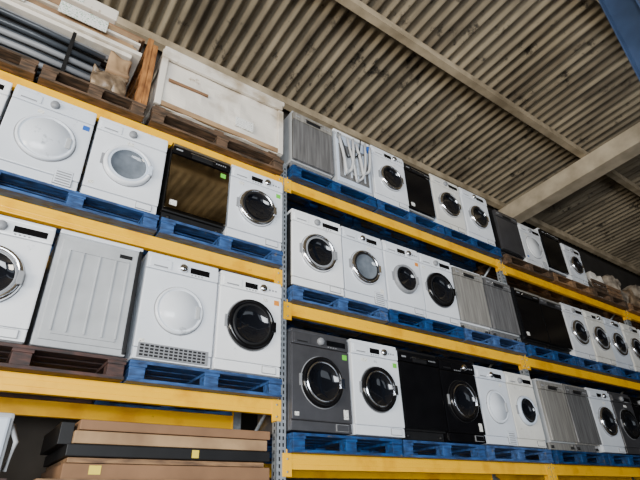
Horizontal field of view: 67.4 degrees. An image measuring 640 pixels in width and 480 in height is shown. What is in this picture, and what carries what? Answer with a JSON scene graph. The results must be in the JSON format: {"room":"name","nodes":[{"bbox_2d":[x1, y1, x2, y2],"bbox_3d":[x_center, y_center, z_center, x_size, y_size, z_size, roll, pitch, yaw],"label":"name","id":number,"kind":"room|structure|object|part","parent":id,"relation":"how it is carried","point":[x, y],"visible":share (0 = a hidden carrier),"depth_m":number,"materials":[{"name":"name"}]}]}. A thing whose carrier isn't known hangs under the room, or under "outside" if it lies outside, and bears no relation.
{"room":"appliance warehouse","nodes":[
{"label":"appliance warehouse","id":0,"kind":"room"},
{"bbox_2d":[34,478,174,479],"bbox_3d":[-1.226,1.814,3.406,1.580,0.142,1.000,18,-35,-31],"label":"pallet","id":1,"kind":"object","parent":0,"point":[36,478],"depth_m":2.86,"materials":[{"name":"wood"}]},
{"bbox_2d":[0,44,639,479],"bbox_3d":[3.153,2.277,8.463,33.000,7.438,0.200,18,-35,-31],"label":"wall","id":2,"kind":"structure","parent":0,"point":[26,462],"depth_m":4.21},
{"bbox_2d":[115,16,639,274],"bbox_3d":[3.216,-0.985,10.037,33.000,0.142,0.110,18,-35,-31],"label":"trim","id":3,"kind":"structure","parent":2,"relation":"attached to","point":[290,105],"depth_m":8.31,"materials":[{"name":"beige wood"}]},
{"bbox_2d":[498,122,639,222],"bbox_3d":[7.702,-3.473,6.216,0.340,1.134,12.980,18,-35,-31],"label":"trim","id":4,"kind":"structure","parent":2,"relation":"attached to","point":[625,146],"depth_m":9.25,"materials":[{"name":"wood"}]},
{"bbox_2d":[96,0,639,275],"bbox_3d":[6.865,-4.120,5.794,33.000,0.896,13.200,18,-35,-31],"label":"ceiling","id":5,"kind":"structure","parent":0,"point":[562,62],"depth_m":7.57,"materials":[{"name":"beige metal"}]},
{"bbox_2d":[335,0,639,195],"bbox_3d":[4.301,-1.885,8.758,33.000,0.142,0.110,18,-35,-31],"label":"trim","id":6,"kind":"structure","parent":5,"relation":"attached to","point":[358,7],"depth_m":7.45,"materials":[{"name":"beige wood"}]},
{"bbox_2d":[603,303,639,327],"bbox_3d":[5.782,1.557,9.288,1.150,0.142,1.000,18,-35,-31],"label":"pallet","id":7,"kind":"object","parent":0,"point":[632,307],"depth_m":8.98,"materials":[{"name":"brown wood"}]},
{"bbox_3d":[6.399,0.785,-1.656,39.200,0.200,19.400,18,-35,-31],"label":"floor","id":8,"kind":"structure","parent":0,"visible":0},
{"bbox_2d":[0,70,639,479],"bbox_3d":[2.396,2.342,6.054,14.436,4.983,0.963,18,-35,-31],"label":"shelving rack","id":9,"kind":"object","parent":8,"relation":"on","point":[284,465],"depth_m":4.20,"materials":[{"name":"yellow metal"}]},
{"bbox_2d":[0,79,12,124],"bbox_3d":[-2.698,-0.824,3.489,0.570,0.782,0.612,18,-35,-31],"label":"washing machine","id":10,"kind":"object","parent":9,"relation":"on","point":[5,86],"visible":0.83,"depth_m":3.59,"materials":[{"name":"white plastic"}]},
{"bbox_2d":[0,412,18,471],"bbox_3d":[-2.131,1.232,2.838,0.555,0.360,0.570,18,-35,-31],"label":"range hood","id":11,"kind":"object","parent":9,"relation":"on","point":[7,426],"visible":1,"depth_m":2.80,"materials":[{"name":"white metal"}]},
{"bbox_2d":[0,46,38,102],"bbox_3d":[-3.001,-1.304,3.827,1.190,0.142,1.000,18,-35,-31],"label":"pallet","id":12,"kind":"object","parent":9,"relation":"on","point":[27,67],"depth_m":3.74,"materials":[{"name":"brown wood"}]},
{"bbox_2d":[0,215,55,344],"bbox_3d":[-2.217,0.300,3.176,0.605,0.822,0.612,17,-35,-30],"label":"washing machine","id":13,"kind":"object","parent":9,"relation":"on","point":[25,246],"visible":0.98,"depth_m":3.08,"materials":[{"name":"white metal"}]},
{"bbox_2d":[0,84,96,198],"bbox_3d":[-2.206,-0.669,3.791,0.580,0.782,0.595,18,-35,-31],"label":"dryer","id":14,"kind":"object","parent":9,"relation":"on","point":[45,138],"visible":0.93,"depth_m":3.58,"materials":[{"name":"white metal"}]},
{"bbox_2d":[0,342,126,403],"bbox_3d":[-2.084,0.913,3.247,1.220,0.142,1.000,18,-35,-31],"label":"pallet","id":15,"kind":"object","parent":9,"relation":"on","point":[20,358],"depth_m":3.12,"materials":[{"name":"brown wood"}]},
{"bbox_2d":[0,6,132,130],"bbox_3d":[-2.654,-1.544,4.109,1.800,0.530,0.816,18,-35,-31],"label":"bundle","id":16,"kind":"object","parent":9,"relation":"on","point":[20,34],"visible":0.41,"depth_m":4.07,"materials":[{"name":"plastic"}]},
{"bbox_2d":[0,0,145,91],"bbox_3d":[-2.637,-1.982,4.409,1.832,0.482,0.772,18,-35,-31],"label":"wooden boards","id":17,"kind":"object","parent":16,"relation":"on","point":[93,21],"visible":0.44,"depth_m":4.33,"materials":[{"name":"white wood"}]},
{"bbox_2d":[0,169,158,255],"bbox_3d":[-2.067,-0.083,3.857,1.210,0.142,1.000,18,-35,-31],"label":"pallet","id":18,"kind":"object","parent":9,"relation":"on","point":[74,202],"depth_m":3.54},
{"bbox_2d":[24,229,142,357],"bbox_3d":[-1.728,0.470,3.515,0.575,0.832,0.572,18,-35,-31],"label":"washing machine","id":19,"kind":"object","parent":9,"relation":"on","point":[85,300],"visible":0.91,"depth_m":3.30,"materials":[{"name":"metal"}]},
{"bbox_2d":[37,64,145,140],"bbox_3d":[-2.157,-1.030,4.360,0.820,0.142,1.000,18,-35,-31],"label":"pallet","id":20,"kind":"object","parent":9,"relation":"on","point":[49,77],"depth_m":4.01,"materials":[{"name":"brown wood"}]},
{"bbox_2d":[76,117,167,219],"bbox_3d":[-1.712,-0.509,4.104,0.575,0.782,0.612,17,-35,-30],"label":"washing machine","id":21,"kind":"object","parent":9,"relation":"on","point":[124,165],"visible":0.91,"depth_m":3.90,"materials":[{"name":"white metal"}]},
{"bbox_2d":[124,38,157,108],"bbox_3d":[-1.798,-1.425,4.703,0.100,0.860,0.700,18,-35,-31],"label":"wooden planks","id":22,"kind":"object","parent":9,"relation":"on","point":[144,71],"visible":0.62,"depth_m":4.51,"materials":[{"name":"orange wood"}]},
{"bbox_2d":[40,419,269,479],"bbox_3d":[-1.210,1.614,3.550,1.470,0.345,0.802,18,-35,-31],"label":"stacked cardboard boxes","id":23,"kind":"object","parent":9,"relation":"on","point":[85,449],"visible":0.98,"depth_m":3.22,"materials":[{"name":"brown cardboard"}]},
{"bbox_2d":[123,251,218,368],"bbox_3d":[-1.218,0.629,3.825,0.585,0.832,0.595,18,-35,-31],"label":"dryer","id":24,"kind":"object","parent":9,"relation":"on","point":[172,321],"visible":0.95,"depth_m":3.60,"materials":[{"name":"white metal"}]},
{"bbox_2d":[92,359,281,415],"bbox_3d":[-1.079,1.237,3.877,1.200,0.142,1.000,18,-35,-31],"label":"pallet","id":25,"kind":"object","parent":9,"relation":"on","point":[136,372],"depth_m":3.61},
{"bbox_2d":[156,143,230,240],"bbox_3d":[-1.213,-0.355,4.402,0.555,0.785,0.570,18,-35,-31],"label":"dishwasher","id":26,"kind":"object","parent":9,"relation":"on","point":[194,185],"visible":0.72,"depth_m":4.19,"materials":[{"name":"black metal"}]},
{"bbox_2d":[142,217,282,278],"bbox_3d":[-1.091,0.233,4.471,1.140,0.142,1.000,18,-35,-31],"label":"pallet","id":27,"kind":"object","parent":9,"relation":"on","point":[221,244],"depth_m":4.12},
{"bbox_2d":[141,46,283,162],"bbox_3d":[-1.129,-1.232,5.069,1.373,0.845,0.640,18,-35,-31],"label":"wooden crate","id":28,"kind":"object","parent":9,"relation":"on","point":[182,87],"visible":0.73,"depth_m":4.83,"materials":[{"name":"white wood"}]},
{"bbox_2d":[145,108,283,175],"bbox_3d":[-1.216,-0.727,4.949,1.360,0.142,1.000,18,-35,-31],"label":"pallet","id":29,"kind":"object","parent":9,"relation":"on","point":[158,120],"depth_m":4.58,"materials":[{"name":"brown wood"}]},
{"bbox_2d":[208,270,281,378],"bbox_3d":[-0.714,0.785,4.120,0.580,0.822,0.612,18,-35,-31],"label":"washing machine","id":30,"kind":"object","parent":9,"relation":"on","point":[247,323],"visible":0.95,"depth_m":3.90,"materials":[{"name":"white metal"}]},
{"bbox_2d":[222,165,282,255],"bbox_3d":[-0.738,-0.207,4.693,0.560,0.782,0.612,17,-35,-30],"label":"washing machine","id":31,"kind":"object","parent":9,"relation":"on","point":[254,201],"visible":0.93,"depth_m":4.48,"materials":[{"name":"white metal"}]},
{"bbox_3d":[-0.566,1.473,4.210,0.086,4.850,0.892,18,-35,-31],"label":"upright frame","id":32,"kind":"part","parent":9,"relation":"part of","materials":[{"name":"metal"}]},
{"bbox_2d":[264,208,343,301],"bbox_3d":[-0.161,0.220,4.900,0.600,0.822,0.612,17,-35,-30],"label":"washing machine","id":33,"kind":"object","parent":9,"relation":"on","point":[314,247],"visible":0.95,"depth_m":4.68,"materials":[{"name":"white metal"}]},
{"bbox_2d":[257,328,351,437],"bbox_3d":[-0.131,1.309,4.301,0.620,0.842,0.612,18,-35,-31],"label":"washing machine","id":34,"kind":"object","parent":9,"relation":"on","point":[318,397],"visible":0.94,"depth_m":4.08,"materials":[{"name":"black plastic"}]},
{"bbox_2d":[280,111,333,186],"bbox_3d":[-0.224,-0.957,5.577,0.550,0.785,0.570,18,-35,-31],"label":"dishwasher","id":35,"kind":"object","parent":9,"relation":"on","point":[307,144],"visible":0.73,"depth_m":5.37,"materials":[{"name":"grey metal"}]},
{"bbox_2d":[287,164,376,227],"bbox_3d":[-0.098,-0.372,5.641,1.155,0.142,1.000,18,-35,-31],"label":"pallet","id":36,"kind":"object","parent":9,"relation":"on","point":[334,189],"depth_m":5.47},
{"bbox_2d":[264,432,403,463],"bbox_3d":[-0.020,1.916,4.341,1.155,0.142,1.000,18,-35,-31],"label":"pallet","id":37,"kind":"object","parent":9,"relation":"on","point":[296,442],"depth_m":4.03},
{"bbox_2d":[286,285,388,336],"bbox_3d":[-0.056,0.827,4.959,1.155,0.142,1.000,18,-35,-31],"label":"pallet","id":38,"kind":"object","parent":9,"relation":"on","point":[297,295],"depth_m":4.71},
{"bbox_2d":[326,128,372,200],"bbox_3d":[0.259,-0.821,5.868,0.555,0.802,0.632,18,-35,-31],"label":"washing machine","id":39,"kind":"object","parent":9,"relation":"on","point":[351,156],"visible":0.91,"depth_m":5.64,"materials":[{"name":"white metal"}]},
{"bbox_2d":[340,226,386,311],"bbox_3d":[0.322,0.379,5.209,0.555,0.822,0.612,18,-35,-31],"label":"dryer","id":40,"kind":"object","parent":9,"relation":"on","point":[362,258],"visible":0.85,"depth_m":5.00,"materials":[{"name":"white metal"}]},
{"bbox_2d":[347,339,404,438],"bbox_3d":[0.390,1.465,4.607,0.580,0.842,0.612,18,-35,-31],"label":"washing machine","id":41,"kind":"object","parent":9,"relation":"on","point":[375,390],"visible":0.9,"depth_m":4.38,"materials":[{"name":"white metal"}]},
{"bbox_2d":[369,145,408,225],"bbox_3d":[0.732,-0.675,6.173,0.550,0.822,0.612,18,-35,-31],"label":"washing machine","id":42,"kind":"object","parent":9,"relation":"on","point":[387,170],"visible":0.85,"depth_m":5.95,"materials":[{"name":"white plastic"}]},
{"bbox_2d":[349,199,444,251],"bbox_3d":[0.855,-0.063,6.241,1.140,0.142,1.000,18,-35,-31],"label":"pallet","id":43,"kind":"object","parent":9,"relation":"on","point":[408,218],"depth_m":6.05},
{"bbox_2d":[337,309,464,351],"bbox_3d":[0.901,1.132,5.554,1.140,0.142,1.000,18,-35,-31],"label":"pallet","id":44,"kind":"object","parent":9,"relation":"on","point":[424,325],"depth_m":5.32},
{"bbox_2d":[381,240,425,321],"bbox_3d":[0.793,0.525,5.494,0.540,0.822,0.612,17,-35,-30],"label":"washing machine","id":45,"kind":"object","parent":9,"relation":"on","point":[404,290],"visible":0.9,"depth_m":5.28,"materials":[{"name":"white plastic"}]},
{"bbox_2d":[398,163,435,236],"bbox_3d":[1.154,-0.518,6.461,0.480,0.815,0.570,18,-35,-31],"label":"dishwasher","id":46,"kind":"object","parent":9,"relation":"on","point":[420,199],"visible":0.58,"depth_m":6.26,"materials":[{"name":"black plastic"}]},
{"bbox_2d":[396,348,447,441],"bbox_3d":[0.866,1.626,4.917,0.565,0.845,0.570,18,-35,-31],"label":"dishwasher","id":47,"kind":"object","parent":9,"relation":"on","point":[420,385],"visible":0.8,"depth_m":4.71,"materials":[{"name":"black plastic"}]},
{"bbox_2d":[369,440,486,460],"bbox_3d":[0.936,2.223,4.938,1.140,0.142,1.000,18,-35,-31],"label":"pallet","id":48,"kind":"object","parent":9,"relation":"on","point":[414,449],"depth_m":4.64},
{"bbox_2d":[417,253,459,329],"bbox_3d":[1.252,0.676,5.788,0.550,0.822,0.612,17,-35,-30],"label":"washing machine","id":49,"kind":"object","parent":9,"relation":"on","point":[439,293],"visible":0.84,"depth_m":5.57,"materials":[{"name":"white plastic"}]},
{"bbox_2d":[429,174,466,247],"bbox_3d":[1.613,-0.387,6.734,0.565,0.822,0.612,18,-35,-31],"label":"washing machine","id":50,"kind":"object","parent":9,"relation":"on","point":[445,195],"visible":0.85,"depth_m":6.52,"materials":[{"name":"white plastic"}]},
{"bbox_2d":[417,226,501,271],"bbox_3d":[1.808,0.242,6.837,1.150,0.142,1.000,18,-35,-31],"label":"pallet","id":51,"kind":"object","parent":9,"relation":"on","point":[471,243],"depth_m":6.65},
{"bbox_2d":[435,356,485,444],"bbox_3d":[1.348,1.777,5.214,0.560,0.842,0.612,17,-35,-30],"label":"washing machine","id":52,"kind":"object","parent":9,"relation":"on","point":[464,419],"visible":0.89,"depth_m":5.00,"materials":[{"name":"black plastic"}]},
{"bbox_2d":[412,328,526,363],"bbox_3d":[1.857,1.436,6.146,1.150,0.142,1.000,18,-35,-31],"label":"pallet","id":53,"kind":"object","parent":9,"relation":"on","point":[472,337],"depth_m":5.92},
{"bbox_2d":[450,265,491,333],"bbox_3d":[1.730,0.840,6.091,0.550,0.815,0.570,17,-35,-30],"label":"dishwasher","id":54,"kind":"object","parent":9,"relation":"on","point":[473,310],"visible":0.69,"depth_m":5.88,"materials":[{"name":"grey metal"}]},
{"bbox_2d":[447,187,495,257],"bbox_3d":[2.110,-0.231,7.038,0.580,0.822,0.612,18,-35,-31],"label":"washing machine","id":55,"kind":"object","parent":9,"relation":"on","point":[475,212],"visible":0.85,"depth_m":6.82,"materials":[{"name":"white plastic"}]},
{"bbox_2d":[472,365,517,446],"bbox_3d":[1.804,1.936,5.500,0.530,0.822,0.595,18,-35,-31],"label":"dryer","id":56,"kind":"object","parent":9,"relation":"on","point":[499,425],"visible":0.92,"depth_m":5.27,"materials":[{"name":"white metal"}]},
{"bbox_2d":[476,209,525,270],"bbox_3d":[2.709,0.036,7.398,0.550,0.785,0.570,18,-35,-31],"label":"dishwasher","id":57,"kind":"object","parent":9,"relation":"on","point":[506,233],"visible":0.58,"depth_m":7.19,"materials":[{"name":"black metal"}]},
{"bbox_2d":[482,276,520,340],"bbox_3d":[2.211,0.992,6.388,0.540,0.815,0.570,18,-35,-30],"label":"dishwasher","id":58,"kind":"object","parent":9,"relation":"on","point":[504,322],"visible":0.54,"depth_m":6.17,"materials":[{"name":"grey metal"}]},
{"bbox_2d":[452,445,553,463],"bbox_3d":[1.895,2.524,5.526,1.150,0.142,1.000,18,-35,-31],"label":"pallet","id":59,"kind":"object","parent":9,"relation":"on","point":[493,453],"depth_m":5.22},
{"bbox_3d":[2.373,2.414,6.043,0.086,4.850,0.892,18,-35,-31],"label":"upright frame","id":60,"kind":"part","parent":9,"relation":"part of","materials":[{"name":"metal"}]},
{"bbox_2d":[473,254,553,290],"bbox_3d":[2.841,0.614,7.452,1.155,0.142,1.000,18,-35,-31],"label":"pallet","id":61,"kind":"object","parent":9,"relation":"on","point":[528,268],"depth_m":7.19,"materials":[{"name":"brown wood"}]},
{"bbox_2d":[503,371,546,448],"bbox_3d":[2.253,2.079,5.780,0.525,0.822,0.612,18,-35,-31],"label":"washing machine","id":62,"kind":"object","parent":9,"relation":"on","point":[528,425],"visible":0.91,"depth_m":5.57,"materials":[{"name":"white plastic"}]},
{"bbox_2d":[474,344,580,375],"bbox_3d":[2.885,1.767,6.790,1.155,0.142,1.000,18,-35,-31],"label":"pallet","id":63,"kind":"object","parent":9,"relation":"on","point":[550,356],"depth_m":6.56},
{"bbox_2d":[510,287,549,352],"bbox_3d":[2.755,1.175,6.743,0.550,0.815,0.570,17,-35,-30],"label":"dishwasher","id":64,"kind":"object","parent":9,"relation":"on","point":[531,323],"visible":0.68,"depth_m":6.53,"materials":[{"name":"black metal"}]},
{"bbox_2d":[517,222,548,273],"bbox_3d":[3.184,0.210,7.677,0.560,0.722,0.595,17,-35,-30],"label":"dryer","id":65,"kind":"object","parent":9,"relation":"on","point":[530,238],"visible":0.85,"depth_m":7.45,"materials":[{"name":"white metal"}]},
{"bbox_2d":[534,228,568,276],"bbox_3d":[3.667,0.323,7.991,0.540,0.815,0.570,18,-35,-31],"label":"dishwasher","id":66,"kind":"object","parent":9,"relation":"on","point":[556,262],"visible":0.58,"depth_m":7.78,"materials":[{"name":"black metal"}]},
{"bbox_2d":[531,378,576,450],"bbox_3d":[2.793,2.259,6.117,0.550,0.815,0.570,18,-35,-31],"label":"dishwasher","id":67,"kind":"object","parent":9,"relation":"on","point":[555,417],"visible":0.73,"depth_m":5.89,"materials":[{"name":"grey metal"}]},
{"bbox_2d":[538,296,572,357],"bbox_3d":[3.221,1.328,7.040,0.560,0.815,0.570,18,-35,-31],"label":"dishwasher","id":68,"kind":"object","parent":9,"relation":"on","point":[556,328],"visible":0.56,"depth_m":6.84,"materials":[{"name":"black plastic"}]},
{"bbox_2d":[526,272,593,304],"bbox_3d":[3.796,0.921,8.050,1.140,0.142,1.000,18,-35,-31],"label":"pallet","id":69,"kind":"object","parent":9,"relation":"on","point":[569,284],"depth_m":7.86,"materials":[{"name":"brown wood"}]},
{"bbox_2d":[525,450,609,465],"bbox_3d":[2.923,2.855,6.170,1.155,0.142,1.000,18,-35,-31],"label":"pallet","id":70,"kind":"object","parent":9,"relation":"on","point":[560,457],"depth_m":5.84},
{"bbox_2d":[560,243,588,285],"bbox_3d":[4.143,0.518,8.235,0.530,0.682,0.612,18,-35,-31],"label":"washing machine","id":71,"kind":"object","parent":9,"relation":"on","point":[575,267],"visible":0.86,"depth_m":8.01,"materials":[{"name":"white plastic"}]},
{"bbox_2d":[529,357,621,383],"bbox_3d":[3.838,2.075,7.390,1.140,0.142,1.000,18,-35,-31],"label":"pallet","id":72,"kind":"object","parent":9,"relation":"on","point":[586,365],"depth_m":7.22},
{"bbox_2d":[560,303,595,360],"bbox_3d":[3.715,1.469,7.331,0.555,0.822,0.612,17,-35,-30],"label":"washing machine","id":73,"kind":"object","parent":9,"relation":"on","point":[579,335],"visible":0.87,"depth_m":7.11,"materials":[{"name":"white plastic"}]},
{"bbox_2d":[560,383,601,452],"bbox_3d":[3.264,2.411,6.412,0.560,0.815,0.570,18,-35,-31],"label":"dishwasher","id":74,"kind":"object","parent":9,"relation":"on","point":[583,421],"visible":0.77,"depth_m":6.20,"materials":[{"name":"grey metal"}]},
{"bbox_2d":[574,273,602,310],"bbox_3d":[4.956,0.956,8.962,0.530,0.629,0.741,18,-35,-31],"label":"sack","id":75,"kind":"object","parent":9,"relation":"on","point":[595,276],"visible":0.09,"depth_m":8.78,"materials":[{"name":"white fabric"}]},
{"bbox_2d":[567,288,628,316],"bbox_3d":[4.753,1.224,8.641,1.150,0.142,1.000,18,-35,-31],"label":"pallet","id":76,"kind":"object","parent":9,"relation":"on","point":[608,299],"depth_m":8.43,"materials":[{"name":"brown wood"}]},
{"bbox_2d":[581,310,616,368],"bbox_3d":[4.198,1.615,7.617,0.555,0.822,0.612,17,-35,-30],"label":"washing machine","id":77,"kind":"object","parent":9,"relation":"on","point":[600,341],"visible":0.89,"depth_m":7.39,"materials":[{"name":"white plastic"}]},
{"bbox_3d":[4.827,0.809,8.305,0.490,0.240,0.048,18,-35,-31],"label":"wooden slats","id":78,"kind":"part","parent":9,"relation":"part of","materials":[{"name":"brown wood"}]},
{"bbox_2d":[566,368,639,391],"bbox_3d":[4.794,2.379,7.983,1.150,0.142,1.000,18,-35,-31],"label":"pallet","id":79,"kind":"object","parent":9,"relation":"on","point":[633,376],"depth_m":7.73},
{"bbox_2d":[584,387,625,453],"bbox_3d":[3.755,2.557,6.712,0.560,0.822,0.612,17,-35,-30],"label":"washing machine","id":80,"kind":"object","parent":9,"relation":"on","point":[606,422],"visible":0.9,"depth_m":6.49,"materials":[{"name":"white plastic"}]},
{"bbox_2d":[587,454,639,467],"bbox_3d":[3.879,3.162,6.767,1.140,0.142,1.000,18,-35,-31],"label":"pallet","id":81,"kind":"object","parent":9,"relation":"on","point":[626,460],"depth_m":6.41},
{"bbox_3d":[5.258,0.949,8.578,0.492,0.240,0.042,18,-35,-31],"label":"wooden slats","id":82,"kind":"part","parent":9,"relation":"part of","materials":[{"name":"brown wood"}]},
{"bbox_2d":[602,277,629,317],"bbox_3d":[5.559,1.120,9.351,0.560,0.691,0.706,18,-35,-31],"label":"sack","id":83,"kind":"object","parent":9,"relation":"on","point":[610,281],"visible":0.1,"depth_m":9.16,"materials":[{"name":"beige fabric"}]},
{"bbox_2d":[602,317,634,370],"bbox_3d":[4.673,1.774,7.925,0.555,0.822,0.612,18,-35,-31],"label":"washing machine","id":84,"kind":"object","parent":9,"relation":"on","point":[620,347],"visible":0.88,"depth_m":7.71,"materials":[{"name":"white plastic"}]},
{"bbox_3d":[5.313,3.355,7.876,0.086,4.850,0.892,18,-35,-31],"label":"upright frame","id":85,"kind":"part","parent":9,"relation":"part of","materials":[{"name":"metal"}]},
{"bbox_2d":[605,389,639,396],"bbox_3d":[5.829,2.707,8.622,1.150,0.142,1.000,18,-35,-31],"label":"pallet","id":86,"kind":"object","parent":9,"relation":"on","point":[633,393],"depth_m":8.83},
{"bbox_2d":[607,391,639,455],"bbox_3d":[4.239,2.704,6.998,0.560,0.822,0.612,17,-35,-30],"label":"washing machine","id":87,"kind":"object","parent":9,"relation":"on","point":[629,427],"visible":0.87,"depth_m":6.78,"materials":[{"name":"black plastic"}]},
{"bbox_2d":[618,322,639,373],"bbox_3d":[5.154,1.921,8.213,0.555,0.822,0.612,18,-35,-31],"label":"washing machine","id":88,"kind":"object","parent":9,"relation":"on","point":[630,334],"visible":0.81,"depth_m":8.02,"materials":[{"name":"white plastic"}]},
{"bbox_2d":[624,290,639,310],"bbox_3d":[6.036,1.333,9.602,0.490,0.540,0.709,18,-35,-31],"label":"sack","id":89,"kind":"object","parent":9,"relation":"on","point":[634,299],"visible":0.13,"depth_m":9.40,"materials":[{"name":"beige fabric"}]},
{"bbox_2d":[624,286,639,297],"bbox_3d":[6.531,1.397,10.009,0.550,0.802,0.724,18,-35,-31],"label":"sack","id":90,"kind":"object","parent":9,"relation":"on","point":[635,289],"visible":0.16,"depth_m":9.87,"materials":[{"name":"beige fabric"}]},
{"bbox_2d":[628,396,639,424],"bbox_3d":[4.710,2.864,7.310,0.560,0.822,0.612,18,-35,-31],"label":"washing machine","id":91,"kind":"object","parent":9,"relation":"on","point":[635,402],"visible":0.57,"depth_m":7.17,"materials":[{"name":"black plastic"}]},
{"bbox_2d":[598,0,639,80],"bbox_3d":[3.440,-0.179,3.937,0.400,7.200,0.400,18,-35,-31],"label":"steel column","id":92,"kind":"structure","parent":8,"relation":"on","point":[623,16],"depth_m":5.18,"materials":[{"name":"blue metal"}]}
]}

